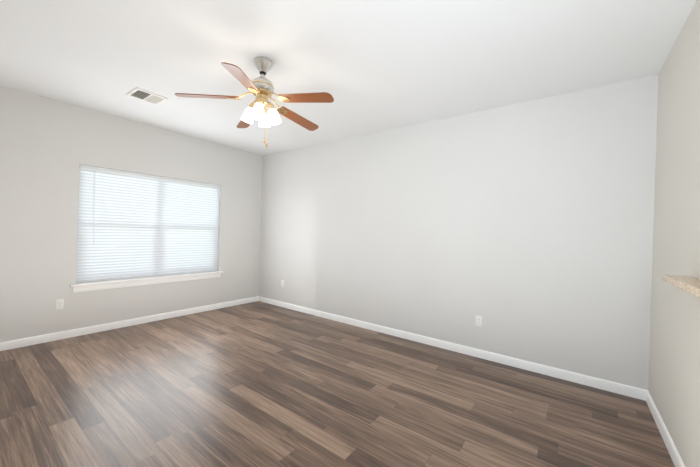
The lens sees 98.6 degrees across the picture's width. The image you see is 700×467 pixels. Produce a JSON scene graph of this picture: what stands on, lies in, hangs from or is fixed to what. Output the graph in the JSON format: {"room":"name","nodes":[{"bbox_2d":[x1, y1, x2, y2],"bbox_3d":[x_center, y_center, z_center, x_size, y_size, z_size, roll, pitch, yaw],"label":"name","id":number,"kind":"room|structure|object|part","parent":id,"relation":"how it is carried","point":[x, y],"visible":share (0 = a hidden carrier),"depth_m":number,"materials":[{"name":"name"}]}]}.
{"room":"empty living room","nodes":[
{"label":"empty living room","id":0,"kind":"room"},
{"bbox_2d":[0,85,262,341],"bbox_3d":[-2.950,-0.133,4.120,0.160,2.740,4.340,2,0,37],"label":"wall","id":1,"kind":"structure","parent":0,"point":[48,146],"depth_m":3.58,"materials":[{"name":"grey paint"}]},
{"bbox_2d":[55,299,63,309],"bbox_3d":[-3.354,0.817,3.479,0.008,0.114,0.070,2,0,37],"label":"electrical outlet","id":2,"kind":"object","parent":1,"relation":"attached to","point":[59,304],"visible":1,"depth_m":3.48,"materials":[{"name":"white plastic"}]},
{"bbox_2d":[0,296,258,350],"bbox_3d":[-2.920,1.194,4.072,0.014,0.088,4.020,2,0,37],"label":"baseboard","id":3,"kind":"structure","parent":1,"relation":"attached to","point":[19,343],"depth_m":3.86,"materials":[{"name":"white wood"}]},
{"bbox_2d":[70,271,223,292],"bbox_3d":[-2.751,0.664,4.330,0.150,0.103,1.910,2,0,37],"label":"window sill","id":4,"kind":"structure","parent":1,"relation":"attached to","point":[102,285],"depth_m":4.10,"materials":[{"name":"white wood"}]},
{"bbox_2d":[0,301,674,466],"bbox_3d":[-0.814,1.381,2.499,5.600,0.150,4.340,2,0,37],"label":"floor","id":5,"kind":"structure","parent":0,"point":[257,384],"depth_m":2.33,"materials":[{"name":"brown laminate"}]},
{"bbox_2d":[0,0,695,155],"bbox_3d":[-0.727,-1.507,2.491,5.600,0.150,4.340,2,0,37],"label":"ceiling","id":6,"kind":"structure","parent":0,"point":[372,66],"depth_m":2.39,"materials":[{"name":"white paint"}]},
{"bbox_2d":[126,87,167,104],"bbox_3d":[-2.182,-1.470,3.244,0.280,0.016,0.300,2,0,37],"label":"ceiling vent","id":7,"kind":"object","parent":6,"relation":"in","point":[146,96],"visible":0.98,"depth_m":3.23,"materials":[{"name":"white metal"}]},
{"bbox_2d":[175,57,333,147],"bbox_3d":[-0.703,-1.078,2.551,1.240,0.708,1.190,2,0,37],"label":"fan","id":8,"kind":"object","parent":6,"relation":"hanging from","point":[261,88],"visible":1,"depth_m":2.45,"materials":[{"name":"brown wood"}]},
{"bbox_3d":[-1.131,-1.092,2.399,0.468,0.007,0.122,-5,14,-16],"label":"blade","id":9,"kind":"part","parent":8,"relation":"part of","materials":[{"name":"brown wood"}]},
{"bbox_3d":[-0.749,-1.079,2.103,0.122,0.007,0.468,14,6,0],"label":"blade","id":10,"kind":"part","parent":8,"relation":"part of","materials":[{"name":"brown wood"}]},
{"bbox_3d":[-0.967,-1.088,2.855,0.122,0.007,0.468,-13,2,-35],"label":"blade","id":11,"kind":"part","parent":8,"relation":"part of","materials":[{"name":"brown wood"}]},
{"bbox_3d":[-0.483,-1.073,2.839,0.122,0.007,0.468,-13,-15,36],"label":"blade","id":12,"kind":"part","parent":8,"relation":"part of","materials":[{"name":"brown wood"}]},
{"label":"blade","id":13,"kind":"part","parent":8,"relation":"part of","materials":[{"name":"brown wood"}]},
{"bbox_2d":[259,75,658,389],"bbox_3d":[0.542,-0.028,4.123,5.440,2.740,0.160,2,0,37],"label":"wall","id":14,"kind":"structure","parent":0,"point":[524,230],"depth_m":3.27,"materials":[{"name":"grey paint"}]},
{"bbox_2d":[258,296,647,400],"bbox_3d":[0.392,1.294,4.100,5.266,0.088,0.014,2,0,37],"label":"baseboard","id":15,"kind":"structure","parent":14,"relation":"attached to","point":[618,388],"depth_m":3.27,"materials":[{"name":"white wood"}]},
{"bbox_2d":[475,316,481,326],"bbox_3d":[1.429,0.972,3.338,0.070,0.114,0.008,2,0,37],"label":"electrical outlet","id":16,"kind":"object","parent":14,"relation":"attached to","point":[478,321],"visible":1,"depth_m":3.33,"materials":[{"name":"white plastic"}]},
{"bbox_2d":[648,0,699,466],"bbox_3d":[1.361,0.006,0.805,0.160,2.740,4.180,2,0,37],"label":"wall","id":17,"kind":"structure","parent":0,"point":[674,374],"depth_m":1.91,"materials":[{"name":"beige paint"}]},
{"bbox_2d":[646,391,684,466],"bbox_3d":[1.295,1.330,0.919,0.014,0.088,4.006,2,0,37],"label":"baseboard","id":18,"kind":"structure","parent":17,"relation":"attached to","point":[676,458],"depth_m":2.01,"materials":[{"name":"white wood"}]},
{"bbox_2d":[662,274,699,297],"bbox_3d":[1.162,0.317,0.785,0.120,0.194,2.360,2,0,37],"label":"shelf","id":19,"kind":"object","parent":17,"relation":"attached to","point":[689,284],"visible":1,"depth_m":1.46,"materials":[{"name":"beige stone"}]},
{"bbox_3d":[-2.796,-0.104,4.379,0.090,1.430,1.800,2,0,37],"label":"window","id":20,"kind":"structure","parent":0,"visible":0},
{"bbox_2d":[76,164,220,282],"bbox_3d":[-2.737,-0.103,4.335,0.082,1.424,1.788,2,0,37],"label":"window blinds","id":21,"kind":"object","parent":20,"relation":"attached to","point":[133,225],"visible":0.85,"depth_m":4.16,"materials":[{"name":"white plastic"}]}
]}

